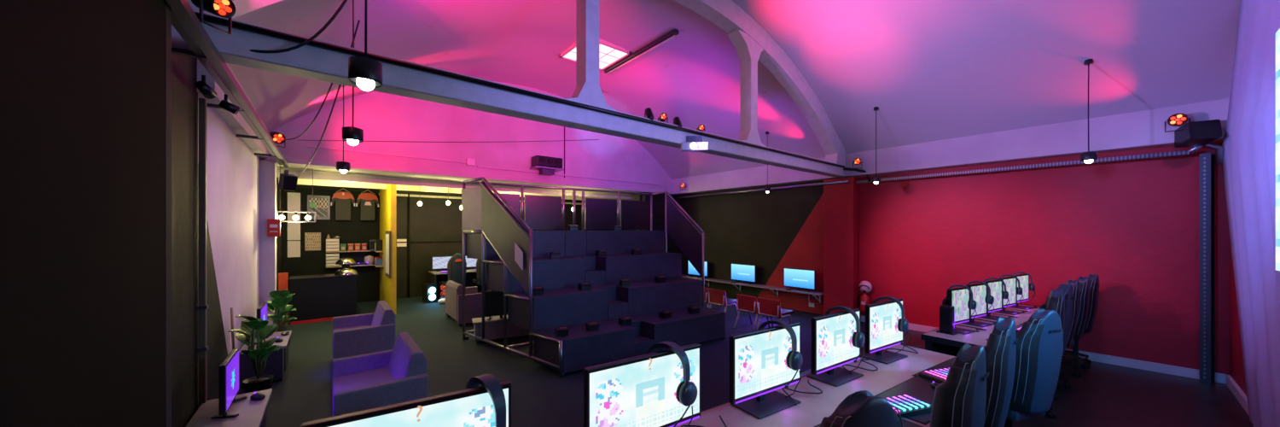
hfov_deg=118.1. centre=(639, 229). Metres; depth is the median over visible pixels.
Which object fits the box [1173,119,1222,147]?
loudspeaker
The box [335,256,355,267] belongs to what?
dome
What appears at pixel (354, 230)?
wall
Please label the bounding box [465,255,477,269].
monitor
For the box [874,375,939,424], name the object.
desk pad
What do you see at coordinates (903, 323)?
ear cup
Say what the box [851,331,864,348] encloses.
ear cup
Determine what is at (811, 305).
wall socket
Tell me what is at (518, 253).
paper sheet
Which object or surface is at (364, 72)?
pendant lamp
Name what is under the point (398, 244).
notice sheet
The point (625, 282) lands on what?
box
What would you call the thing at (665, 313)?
box
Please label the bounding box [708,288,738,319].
chair
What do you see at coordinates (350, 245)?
tub
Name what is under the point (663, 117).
can
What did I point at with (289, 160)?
trim
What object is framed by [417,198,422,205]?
hanging bulb
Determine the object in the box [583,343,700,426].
monitor
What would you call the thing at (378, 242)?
book
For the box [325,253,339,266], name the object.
trays
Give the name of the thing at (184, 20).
beam
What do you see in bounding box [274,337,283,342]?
computer mouse
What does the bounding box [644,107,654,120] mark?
can
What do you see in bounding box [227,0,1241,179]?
ceiling
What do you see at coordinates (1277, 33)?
projection screen
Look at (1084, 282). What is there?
gaming chair
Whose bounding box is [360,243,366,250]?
tub
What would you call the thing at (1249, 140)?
cloth
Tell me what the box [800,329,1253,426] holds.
floor
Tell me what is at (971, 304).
ear cup
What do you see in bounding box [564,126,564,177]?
cable
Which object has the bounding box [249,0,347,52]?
cable
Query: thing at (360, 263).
gadget
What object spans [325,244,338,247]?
tray
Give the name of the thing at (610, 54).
skylight
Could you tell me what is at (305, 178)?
trim
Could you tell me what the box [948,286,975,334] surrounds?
monitor
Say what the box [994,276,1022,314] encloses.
monitor
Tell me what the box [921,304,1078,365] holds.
desk
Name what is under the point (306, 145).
duct
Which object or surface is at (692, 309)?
box
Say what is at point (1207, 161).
post
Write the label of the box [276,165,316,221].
lamp
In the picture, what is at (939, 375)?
keyboard
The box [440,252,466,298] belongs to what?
gaming chair
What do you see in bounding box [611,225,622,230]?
box
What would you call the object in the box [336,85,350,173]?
pendant lamp
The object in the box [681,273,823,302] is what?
desk
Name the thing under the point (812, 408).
desk
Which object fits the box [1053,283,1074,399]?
gaming chair
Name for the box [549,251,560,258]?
box
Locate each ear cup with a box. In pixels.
[675,380,697,406]
[785,350,802,370]
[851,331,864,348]
[897,318,908,331]
[942,296,948,304]
[967,299,976,309]
[984,295,994,303]
[1001,290,1008,299]
[1016,286,1022,294]
[1029,283,1035,290]
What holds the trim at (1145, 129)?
attached to the wall at (1134, 224)
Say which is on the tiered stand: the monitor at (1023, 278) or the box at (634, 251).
the box at (634, 251)
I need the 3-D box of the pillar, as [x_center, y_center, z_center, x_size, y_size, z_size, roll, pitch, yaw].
[4.269,0.410,8.150,0.300,2.980,0.600,0,0,-39]
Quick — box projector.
[529,155,564,174]
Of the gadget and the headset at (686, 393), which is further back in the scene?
the gadget
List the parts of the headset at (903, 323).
cord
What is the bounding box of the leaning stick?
[229,307,237,395]
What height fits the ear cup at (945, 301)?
0.108 m
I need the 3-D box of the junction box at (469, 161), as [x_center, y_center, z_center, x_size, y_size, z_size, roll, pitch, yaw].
[-3.623,-1.440,8.212,0.160,0.140,0.080,0,0,-39]
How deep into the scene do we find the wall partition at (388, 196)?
8.67 m
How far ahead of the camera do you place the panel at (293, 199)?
9.23 m
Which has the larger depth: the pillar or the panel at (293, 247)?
the panel at (293, 247)
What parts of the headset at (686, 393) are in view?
cord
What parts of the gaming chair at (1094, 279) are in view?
leg, leg, backrest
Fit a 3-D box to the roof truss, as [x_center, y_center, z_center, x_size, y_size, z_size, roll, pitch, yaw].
[0.703,-2.235,5.205,9.250,2.270,0.240,0,0,-39]
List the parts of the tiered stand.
panel, panel, panel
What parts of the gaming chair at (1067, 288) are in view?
backrest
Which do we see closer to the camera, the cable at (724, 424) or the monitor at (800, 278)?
the cable at (724, 424)
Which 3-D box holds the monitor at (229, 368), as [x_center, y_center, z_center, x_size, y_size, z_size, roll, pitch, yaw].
[-3.310,1.235,3.096,0.155,0.430,0.560,0,0,-39]
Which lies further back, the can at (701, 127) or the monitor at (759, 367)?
the can at (701, 127)
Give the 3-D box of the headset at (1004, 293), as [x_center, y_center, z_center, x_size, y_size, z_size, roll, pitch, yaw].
[4.621,0.845,5.007,0.194,0.438,0.288,0,0,-32]
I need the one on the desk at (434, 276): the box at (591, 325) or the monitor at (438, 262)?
the monitor at (438, 262)
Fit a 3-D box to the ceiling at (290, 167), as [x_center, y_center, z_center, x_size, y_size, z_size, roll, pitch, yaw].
[-3.744,-1.160,10.805,9.700,0.120,3.700,0,0,-39]
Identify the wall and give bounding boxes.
[171,53,282,426]
[261,81,677,253]
[282,188,378,304]
[296,185,609,299]
[609,140,1229,374]
[1229,237,1246,395]
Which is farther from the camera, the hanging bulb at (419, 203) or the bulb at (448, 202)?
the bulb at (448, 202)
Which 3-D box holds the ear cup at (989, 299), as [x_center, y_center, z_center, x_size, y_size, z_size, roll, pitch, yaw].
[4.200,0.841,4.614,0.111,0.108,0.067,0,0,-39]
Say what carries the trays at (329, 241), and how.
on the wall shelf at (346, 250)
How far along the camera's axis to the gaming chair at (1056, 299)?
3.87 m
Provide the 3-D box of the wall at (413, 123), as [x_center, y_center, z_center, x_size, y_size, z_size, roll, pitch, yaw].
[-2.515,-0.760,9.291,9.500,5.320,0.200,0,0,-39]
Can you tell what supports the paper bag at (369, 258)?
on the wall shelf at (373, 264)
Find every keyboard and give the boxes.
[883,393,931,417]
[918,367,949,383]
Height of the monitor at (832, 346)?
0.500 m
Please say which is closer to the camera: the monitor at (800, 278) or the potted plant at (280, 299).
the potted plant at (280, 299)
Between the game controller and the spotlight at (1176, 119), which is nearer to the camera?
the spotlight at (1176, 119)
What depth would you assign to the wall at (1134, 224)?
6.04 m
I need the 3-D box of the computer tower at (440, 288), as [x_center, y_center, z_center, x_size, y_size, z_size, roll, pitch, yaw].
[-5.495,1.665,10.662,0.240,0.470,0.437,0,0,-39]
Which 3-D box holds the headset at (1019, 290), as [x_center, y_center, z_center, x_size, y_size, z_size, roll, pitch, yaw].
[5.127,0.845,5.337,0.194,0.438,0.288,0,0,-30]
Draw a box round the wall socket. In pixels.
[808,294,814,307]
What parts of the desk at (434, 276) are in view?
leg, panel, leg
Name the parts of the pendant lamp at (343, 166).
lamp shade, bulb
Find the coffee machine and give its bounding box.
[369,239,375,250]
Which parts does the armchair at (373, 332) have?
armrest, armrest, backrest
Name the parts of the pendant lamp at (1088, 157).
bulb, lamp shade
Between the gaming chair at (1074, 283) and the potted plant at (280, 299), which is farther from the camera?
the potted plant at (280, 299)
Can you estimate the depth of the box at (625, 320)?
5.76 m
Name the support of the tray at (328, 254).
on the trays at (330, 260)
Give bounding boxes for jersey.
[330,188,355,220]
[355,189,379,220]
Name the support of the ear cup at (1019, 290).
on the headset at (1019, 290)
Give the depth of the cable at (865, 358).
3.13 m
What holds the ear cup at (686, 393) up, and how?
on the headset at (686, 393)
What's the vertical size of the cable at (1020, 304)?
0.020 m
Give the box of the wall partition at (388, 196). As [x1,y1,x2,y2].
[379,184,396,314]
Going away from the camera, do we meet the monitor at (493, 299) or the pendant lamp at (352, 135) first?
the pendant lamp at (352, 135)
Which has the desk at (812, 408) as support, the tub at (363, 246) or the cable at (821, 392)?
the cable at (821, 392)
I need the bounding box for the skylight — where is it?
[559,38,631,70]
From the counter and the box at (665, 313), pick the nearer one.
the box at (665, 313)
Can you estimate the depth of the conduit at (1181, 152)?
5.80 m
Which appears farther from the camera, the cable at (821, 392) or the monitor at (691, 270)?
the monitor at (691, 270)
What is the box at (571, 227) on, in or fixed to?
on the tiered stand
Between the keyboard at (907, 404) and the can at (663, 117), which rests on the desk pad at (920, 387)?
the keyboard at (907, 404)
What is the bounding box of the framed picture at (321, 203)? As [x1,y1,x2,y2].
[307,194,330,219]
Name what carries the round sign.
attached to the wall at (1134, 224)
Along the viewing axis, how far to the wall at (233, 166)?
3.56 m
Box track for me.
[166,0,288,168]
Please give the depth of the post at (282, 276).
7.61 m
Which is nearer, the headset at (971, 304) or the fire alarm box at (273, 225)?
the headset at (971, 304)
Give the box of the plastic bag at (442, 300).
[437,296,445,303]
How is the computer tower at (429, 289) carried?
on the floor at (539, 398)
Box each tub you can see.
[340,243,346,250]
[347,243,353,250]
[354,243,360,250]
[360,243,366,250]
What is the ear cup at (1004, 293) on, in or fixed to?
on the headset at (1004, 293)
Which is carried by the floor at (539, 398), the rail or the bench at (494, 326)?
the bench at (494, 326)
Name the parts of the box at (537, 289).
lid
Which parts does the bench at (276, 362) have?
door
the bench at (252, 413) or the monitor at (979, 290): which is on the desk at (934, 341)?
the monitor at (979, 290)
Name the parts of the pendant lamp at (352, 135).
lamp shade, bulb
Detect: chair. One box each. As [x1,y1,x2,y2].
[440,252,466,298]
[472,258,486,292]
[701,286,721,310]
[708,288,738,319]
[733,293,770,331]
[756,296,793,329]
[819,389,903,426]
[929,342,989,426]
[983,316,1018,426]
[1006,308,1063,420]
[1039,288,1066,418]
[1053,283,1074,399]
[1058,279,1080,387]
[1060,276,1090,377]
[1062,273,1099,368]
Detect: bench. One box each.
[185,388,272,426]
[238,330,291,385]
[471,314,529,343]
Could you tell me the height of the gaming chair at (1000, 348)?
1.278 m
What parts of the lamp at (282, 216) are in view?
bulb, bulb, frame, bulb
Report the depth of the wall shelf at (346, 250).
9.70 m
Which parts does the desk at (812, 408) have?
edge trim, leg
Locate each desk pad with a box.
[814,418,923,426]
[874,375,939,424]
[912,356,956,380]
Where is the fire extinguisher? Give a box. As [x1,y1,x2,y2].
[857,290,870,311]
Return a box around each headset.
[465,373,506,426]
[646,340,697,426]
[757,319,802,397]
[824,305,864,372]
[872,296,908,352]
[942,284,977,324]
[965,280,994,317]
[983,277,1009,311]
[998,274,1023,306]
[1012,271,1035,302]
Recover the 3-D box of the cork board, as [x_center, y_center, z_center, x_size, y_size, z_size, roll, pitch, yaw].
[-8.053,0.290,9.459,0.300,0.440,0.020,0,0,-39]
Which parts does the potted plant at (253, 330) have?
stem, pot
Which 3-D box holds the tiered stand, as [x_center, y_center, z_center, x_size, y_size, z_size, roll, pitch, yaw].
[-0.581,0.524,6.836,4.131,2.753,2.870,0,0,-39]
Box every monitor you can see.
[210,347,247,418]
[256,301,272,342]
[300,380,511,426]
[431,256,451,271]
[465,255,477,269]
[484,290,507,319]
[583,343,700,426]
[687,259,708,278]
[729,321,801,418]
[731,262,756,284]
[783,267,815,291]
[806,308,863,386]
[859,298,907,364]
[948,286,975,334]
[960,283,992,326]
[977,279,1006,319]
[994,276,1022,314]
[1006,273,1033,309]
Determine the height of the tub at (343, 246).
0.182 m
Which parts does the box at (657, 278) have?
lid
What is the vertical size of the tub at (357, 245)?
0.182 m
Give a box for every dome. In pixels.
[334,267,358,275]
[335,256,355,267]
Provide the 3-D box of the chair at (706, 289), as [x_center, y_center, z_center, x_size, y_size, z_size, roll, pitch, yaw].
[1.463,1.577,8.501,0.617,0.663,0.440,0,0,-39]
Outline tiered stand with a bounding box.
[461,176,725,378]
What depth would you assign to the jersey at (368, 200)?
10.03 m
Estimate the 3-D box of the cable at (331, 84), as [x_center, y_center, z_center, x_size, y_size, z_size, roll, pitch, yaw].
[-4.466,-1.713,5.196,2.604,0.787,0.016,0,0,35]
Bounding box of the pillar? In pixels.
[823,176,859,314]
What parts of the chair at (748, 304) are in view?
leg, frame, backrest, leg, leg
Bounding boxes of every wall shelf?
[325,250,383,252]
[325,263,383,267]
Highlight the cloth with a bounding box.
[1221,0,1279,426]
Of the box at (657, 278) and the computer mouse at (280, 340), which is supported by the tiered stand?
the box at (657, 278)
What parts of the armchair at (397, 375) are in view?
armrest, armrest, backrest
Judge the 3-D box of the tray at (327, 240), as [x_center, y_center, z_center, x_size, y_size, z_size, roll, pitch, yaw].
[-7.687,0.261,9.602,0.240,0.062,0.220,0,0,-39]
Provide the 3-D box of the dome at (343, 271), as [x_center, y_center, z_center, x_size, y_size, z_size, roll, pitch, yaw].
[-6.395,0.904,8.359,0.416,0.149,0.416,0,0,-39]
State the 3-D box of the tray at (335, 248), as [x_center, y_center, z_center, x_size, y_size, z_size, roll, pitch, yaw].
[-7.687,0.495,9.602,0.240,0.062,0.220,0,0,-39]
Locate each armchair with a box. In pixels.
[331,331,428,416]
[332,300,395,359]
[445,279,492,325]
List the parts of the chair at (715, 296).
frame, backrest, seat, leg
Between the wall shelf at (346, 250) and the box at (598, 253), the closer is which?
the box at (598, 253)
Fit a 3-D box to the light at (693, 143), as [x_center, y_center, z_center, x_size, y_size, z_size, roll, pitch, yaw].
[0.703,-1.115,4.965,0.340,0.190,0.158,0,0,1]
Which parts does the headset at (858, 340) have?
cord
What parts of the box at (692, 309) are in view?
lid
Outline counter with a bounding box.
[288,273,358,325]
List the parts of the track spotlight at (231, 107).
stem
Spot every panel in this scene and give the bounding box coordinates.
[0,0,171,426]
[287,192,300,239]
[287,240,300,256]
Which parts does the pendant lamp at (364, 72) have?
lamp shade, bulb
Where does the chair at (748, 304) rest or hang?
on the floor at (539, 398)
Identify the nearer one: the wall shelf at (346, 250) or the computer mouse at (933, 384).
the computer mouse at (933, 384)
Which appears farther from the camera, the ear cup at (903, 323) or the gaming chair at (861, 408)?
the ear cup at (903, 323)
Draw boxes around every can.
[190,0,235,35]
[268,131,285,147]
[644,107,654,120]
[657,112,668,122]
[673,116,682,127]
[680,183,686,190]
[696,124,704,131]
[852,157,862,168]
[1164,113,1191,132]
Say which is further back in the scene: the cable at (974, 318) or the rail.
the rail
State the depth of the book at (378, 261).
9.76 m
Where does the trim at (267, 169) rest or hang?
attached to the wall at (413, 123)
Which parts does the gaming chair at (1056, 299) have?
backrest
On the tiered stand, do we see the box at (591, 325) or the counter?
the box at (591, 325)
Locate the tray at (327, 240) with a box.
[325,238,338,241]
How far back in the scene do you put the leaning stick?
4.22 m
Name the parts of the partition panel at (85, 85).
edge post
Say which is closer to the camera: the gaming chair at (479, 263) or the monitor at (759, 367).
the monitor at (759, 367)
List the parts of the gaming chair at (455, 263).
backrest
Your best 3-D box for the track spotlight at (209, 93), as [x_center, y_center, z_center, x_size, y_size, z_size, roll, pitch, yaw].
[-2.975,-0.978,2.630,0.072,0.143,0.118,0,0,-18]
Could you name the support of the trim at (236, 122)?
attached to the wall at (233, 166)
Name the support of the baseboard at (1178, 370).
attached to the wall at (1134, 224)
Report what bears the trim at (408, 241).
attached to the wall at (433, 220)
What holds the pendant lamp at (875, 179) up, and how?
hanging from the ceiling at (933, 70)
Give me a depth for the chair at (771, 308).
6.95 m
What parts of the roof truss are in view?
post, post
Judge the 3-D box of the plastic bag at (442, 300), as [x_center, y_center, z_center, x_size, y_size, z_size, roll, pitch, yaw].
[-5.034,1.806,9.888,0.297,0.192,0.192,0,0,-39]
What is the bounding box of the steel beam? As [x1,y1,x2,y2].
[193,11,844,168]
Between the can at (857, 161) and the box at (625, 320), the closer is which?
the box at (625, 320)
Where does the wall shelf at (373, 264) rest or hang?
attached to the wall at (354, 230)
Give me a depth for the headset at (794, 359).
2.52 m
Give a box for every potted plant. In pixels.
[227,314,281,400]
[266,289,296,347]
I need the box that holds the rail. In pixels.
[296,184,378,189]
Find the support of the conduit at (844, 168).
attached to the wall at (1134, 224)
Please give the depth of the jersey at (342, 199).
9.70 m
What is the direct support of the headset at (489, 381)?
hanging from the monitor at (474, 406)
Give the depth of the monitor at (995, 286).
4.99 m
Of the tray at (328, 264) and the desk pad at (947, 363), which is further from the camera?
the tray at (328, 264)
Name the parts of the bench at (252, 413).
door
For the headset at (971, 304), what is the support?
hanging from the monitor at (958, 298)
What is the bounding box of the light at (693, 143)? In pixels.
[680,135,708,151]
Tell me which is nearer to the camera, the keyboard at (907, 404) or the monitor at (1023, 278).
the keyboard at (907, 404)
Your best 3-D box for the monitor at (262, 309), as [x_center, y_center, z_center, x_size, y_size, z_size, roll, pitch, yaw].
[-4.970,1.220,5.047,0.155,0.460,0.620,0,0,-39]
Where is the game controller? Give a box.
[280,331,289,335]
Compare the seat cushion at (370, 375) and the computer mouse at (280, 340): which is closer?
the seat cushion at (370, 375)
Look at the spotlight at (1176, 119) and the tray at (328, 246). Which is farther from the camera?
the tray at (328, 246)
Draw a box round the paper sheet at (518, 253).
[514,242,523,269]
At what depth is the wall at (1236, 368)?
4.53 m
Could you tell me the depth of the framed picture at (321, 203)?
9.52 m
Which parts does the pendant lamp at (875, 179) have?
lamp shade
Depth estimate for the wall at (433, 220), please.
11.08 m
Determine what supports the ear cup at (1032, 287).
on the headset at (1032, 287)
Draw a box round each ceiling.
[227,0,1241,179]
[260,158,634,194]
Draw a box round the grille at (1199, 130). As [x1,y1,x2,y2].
[1191,122,1221,139]
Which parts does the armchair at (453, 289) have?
backrest, armrest, armrest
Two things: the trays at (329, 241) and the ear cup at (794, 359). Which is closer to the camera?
the ear cup at (794, 359)
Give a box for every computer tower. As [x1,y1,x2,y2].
[422,282,436,302]
[436,279,447,299]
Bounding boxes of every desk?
[428,267,491,290]
[674,343,1013,426]
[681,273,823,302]
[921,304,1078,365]
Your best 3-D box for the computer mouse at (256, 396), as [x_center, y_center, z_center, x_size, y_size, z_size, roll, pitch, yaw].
[-3.276,1.430,3.292,0.130,0.069,0.081,0,0,17]
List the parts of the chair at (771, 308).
leg, frame, backrest, leg, seat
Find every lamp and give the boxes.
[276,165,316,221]
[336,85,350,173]
[342,0,363,145]
[348,0,382,91]
[764,131,770,192]
[872,106,880,184]
[1080,58,1097,163]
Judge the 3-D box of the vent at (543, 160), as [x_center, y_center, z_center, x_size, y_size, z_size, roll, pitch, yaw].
[-2.112,-1.620,9.032,0.520,0.120,0.030,0,0,-39]
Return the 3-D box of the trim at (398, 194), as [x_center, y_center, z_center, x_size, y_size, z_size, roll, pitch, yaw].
[-4.827,-0.960,12.141,9.400,0.060,0.050,0,0,-39]
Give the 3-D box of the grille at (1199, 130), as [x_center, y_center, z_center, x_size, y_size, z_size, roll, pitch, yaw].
[6.730,-1.170,4.567,0.200,0.178,0.046,0,0,31]
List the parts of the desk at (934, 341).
leg, modesty panel, edge trim, leg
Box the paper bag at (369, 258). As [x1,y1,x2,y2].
[364,255,374,264]
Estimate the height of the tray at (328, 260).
0.062 m
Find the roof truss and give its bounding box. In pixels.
[171,0,845,177]
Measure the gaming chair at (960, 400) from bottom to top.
1.278 m
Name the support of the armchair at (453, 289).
on the floor at (539, 398)
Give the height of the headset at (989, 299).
0.438 m
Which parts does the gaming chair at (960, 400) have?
backrest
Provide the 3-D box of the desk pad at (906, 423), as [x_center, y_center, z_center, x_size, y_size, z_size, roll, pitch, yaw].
[1.217,1.147,2.155,0.820,0.005,0.360,0,0,-33]
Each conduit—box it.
[676,180,849,198]
[843,167,871,181]
[855,150,1189,183]
[1186,142,1224,164]
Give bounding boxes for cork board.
[304,232,320,250]
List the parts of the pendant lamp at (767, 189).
lamp shade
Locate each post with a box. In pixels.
[197,97,208,407]
[278,272,288,325]
[1199,152,1215,383]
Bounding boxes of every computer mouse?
[250,391,265,400]
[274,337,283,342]
[930,380,940,388]
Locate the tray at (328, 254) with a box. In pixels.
[325,253,338,256]
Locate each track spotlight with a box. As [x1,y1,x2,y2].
[194,74,216,98]
[218,93,239,114]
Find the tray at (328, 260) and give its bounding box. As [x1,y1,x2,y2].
[325,259,337,262]
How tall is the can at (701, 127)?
0.182 m
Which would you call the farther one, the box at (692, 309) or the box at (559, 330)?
the box at (692, 309)
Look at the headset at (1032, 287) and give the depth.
5.60 m
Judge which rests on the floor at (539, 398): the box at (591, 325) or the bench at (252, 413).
the bench at (252, 413)
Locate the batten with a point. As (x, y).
(674, 32)
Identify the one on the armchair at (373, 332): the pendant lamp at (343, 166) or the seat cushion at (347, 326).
the seat cushion at (347, 326)
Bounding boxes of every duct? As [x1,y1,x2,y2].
[305,144,466,162]
[477,165,662,185]
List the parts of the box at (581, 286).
lid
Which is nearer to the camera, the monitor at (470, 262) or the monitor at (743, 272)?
the monitor at (743, 272)
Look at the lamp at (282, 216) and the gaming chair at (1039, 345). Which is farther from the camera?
the lamp at (282, 216)
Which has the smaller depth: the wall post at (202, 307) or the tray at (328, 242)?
the wall post at (202, 307)
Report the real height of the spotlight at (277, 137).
0.240 m
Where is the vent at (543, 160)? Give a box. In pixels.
[540,157,560,163]
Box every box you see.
[267,218,280,236]
[465,158,475,165]
[532,285,544,295]
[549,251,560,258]
[554,325,569,336]
[567,224,578,230]
[577,281,591,290]
[585,320,599,331]
[595,250,607,255]
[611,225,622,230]
[618,315,633,325]
[619,278,631,285]
[631,248,641,254]
[654,275,666,282]
[658,309,672,318]
[687,305,700,314]
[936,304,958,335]
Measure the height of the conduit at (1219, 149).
0.306 m
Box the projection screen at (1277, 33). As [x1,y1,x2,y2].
[1275,28,1279,270]
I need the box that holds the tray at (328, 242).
[325,241,338,244]
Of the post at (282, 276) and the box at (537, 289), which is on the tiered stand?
the box at (537, 289)
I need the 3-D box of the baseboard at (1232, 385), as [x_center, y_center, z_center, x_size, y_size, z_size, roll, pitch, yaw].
[5.217,1.840,3.093,5.200,0.120,0.030,0,0,-39]
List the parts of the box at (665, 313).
lid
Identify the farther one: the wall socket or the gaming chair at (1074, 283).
the wall socket
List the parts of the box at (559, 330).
lid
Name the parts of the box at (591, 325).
lid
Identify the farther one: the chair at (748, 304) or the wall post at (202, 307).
the chair at (748, 304)
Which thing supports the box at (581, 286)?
on the tiered stand
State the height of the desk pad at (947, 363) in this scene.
0.005 m
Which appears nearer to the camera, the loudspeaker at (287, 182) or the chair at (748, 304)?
the loudspeaker at (287, 182)
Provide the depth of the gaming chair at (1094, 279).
5.24 m
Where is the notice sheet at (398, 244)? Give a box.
[396,238,406,246]
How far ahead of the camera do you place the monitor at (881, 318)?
3.42 m
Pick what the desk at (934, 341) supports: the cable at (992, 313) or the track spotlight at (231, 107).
the cable at (992, 313)
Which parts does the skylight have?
glass panel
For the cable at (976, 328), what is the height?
0.020 m
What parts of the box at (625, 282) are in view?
lid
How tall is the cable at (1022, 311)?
0.020 m
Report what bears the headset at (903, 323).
hanging from the monitor at (881, 318)
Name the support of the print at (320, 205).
attached to the framed picture at (321, 203)
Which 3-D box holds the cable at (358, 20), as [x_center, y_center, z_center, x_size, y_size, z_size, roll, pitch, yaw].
[-4.246,-1.509,5.116,3.369,1.394,0.015,0,0,40]
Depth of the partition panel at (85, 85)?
1.19 m
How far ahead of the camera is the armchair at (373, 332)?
5.15 m
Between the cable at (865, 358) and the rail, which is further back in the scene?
the rail
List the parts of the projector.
shelf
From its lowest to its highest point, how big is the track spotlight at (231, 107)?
0.143 m
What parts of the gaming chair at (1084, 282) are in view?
leg, leg, backrest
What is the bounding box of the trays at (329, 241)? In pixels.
[325,238,339,250]
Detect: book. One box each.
[375,239,382,250]
[375,258,382,265]
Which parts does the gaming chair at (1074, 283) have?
leg, backrest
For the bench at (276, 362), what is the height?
0.450 m
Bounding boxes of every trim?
[197,58,269,158]
[259,160,276,331]
[264,156,674,194]
[276,168,635,202]
[378,192,581,204]
[396,193,467,297]
[641,195,654,230]
[671,98,1229,194]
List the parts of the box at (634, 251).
lid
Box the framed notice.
[385,230,390,278]
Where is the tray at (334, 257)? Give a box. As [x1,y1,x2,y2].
[325,256,338,259]
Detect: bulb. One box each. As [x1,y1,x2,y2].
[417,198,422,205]
[446,187,450,204]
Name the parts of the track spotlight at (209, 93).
stem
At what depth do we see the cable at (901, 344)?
3.59 m
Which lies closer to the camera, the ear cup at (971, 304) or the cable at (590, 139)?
the ear cup at (971, 304)
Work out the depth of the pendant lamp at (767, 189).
8.54 m
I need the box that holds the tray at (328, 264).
[325,262,338,266]
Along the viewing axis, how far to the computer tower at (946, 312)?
4.25 m
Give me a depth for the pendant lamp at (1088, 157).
4.93 m
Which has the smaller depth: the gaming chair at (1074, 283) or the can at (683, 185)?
the gaming chair at (1074, 283)
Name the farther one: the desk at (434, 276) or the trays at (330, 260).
the desk at (434, 276)
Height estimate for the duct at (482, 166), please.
0.035 m
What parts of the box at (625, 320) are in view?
lid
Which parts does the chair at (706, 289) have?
backrest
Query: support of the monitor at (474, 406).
on the desk at (812, 408)
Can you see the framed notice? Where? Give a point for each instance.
(387, 232)
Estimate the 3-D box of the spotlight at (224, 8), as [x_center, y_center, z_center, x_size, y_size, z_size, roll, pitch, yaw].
[-2.351,-1.212,2.119,0.184,0.216,0.147,0,0,18]
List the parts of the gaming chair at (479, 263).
backrest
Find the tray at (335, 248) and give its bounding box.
[325,247,338,250]
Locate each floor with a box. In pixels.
[237,289,865,426]
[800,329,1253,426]
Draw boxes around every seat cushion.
[332,323,372,340]
[332,366,394,413]
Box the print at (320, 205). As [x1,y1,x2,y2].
[309,197,327,216]
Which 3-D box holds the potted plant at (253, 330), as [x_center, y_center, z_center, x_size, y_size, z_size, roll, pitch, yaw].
[-4.213,1.406,4.208,0.417,0.989,0.409,0,0,32]
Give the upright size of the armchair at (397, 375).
0.800 m
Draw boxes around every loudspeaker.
[278,169,297,190]
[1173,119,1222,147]
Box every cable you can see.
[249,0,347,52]
[282,82,332,139]
[296,19,360,178]
[306,139,599,142]
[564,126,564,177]
[680,414,727,426]
[781,378,822,405]
[842,358,878,373]
[885,343,922,353]
[955,324,986,331]
[974,318,995,324]
[991,313,1018,318]
[1006,308,1029,313]
[1019,303,1039,308]
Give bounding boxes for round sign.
[859,280,872,292]
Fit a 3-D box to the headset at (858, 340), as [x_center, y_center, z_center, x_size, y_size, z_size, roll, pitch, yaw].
[1.609,0.865,3.061,0.224,0.503,0.317,0,0,-35]
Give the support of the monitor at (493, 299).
on the bench at (494, 326)
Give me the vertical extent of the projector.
0.400 m
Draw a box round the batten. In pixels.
[604,28,678,74]
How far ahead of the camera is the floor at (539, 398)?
5.23 m
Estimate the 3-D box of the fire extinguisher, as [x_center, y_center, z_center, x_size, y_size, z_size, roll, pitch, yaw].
[4.565,1.436,7.804,0.183,0.428,0.187,0,0,5]
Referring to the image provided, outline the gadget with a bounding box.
[350,261,367,265]
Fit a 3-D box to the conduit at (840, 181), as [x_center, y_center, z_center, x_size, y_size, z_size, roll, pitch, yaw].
[2.667,-0.970,9.729,0.060,0.060,5.054,0,0,-37]
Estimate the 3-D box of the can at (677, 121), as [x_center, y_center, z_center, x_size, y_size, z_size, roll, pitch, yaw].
[0.486,-1.356,4.953,0.118,0.203,0.139,0,0,2]
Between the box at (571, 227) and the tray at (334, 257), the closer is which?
the box at (571, 227)
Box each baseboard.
[861,314,1227,383]
[1225,374,1249,415]
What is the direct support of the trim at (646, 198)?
attached to the wall at (413, 123)

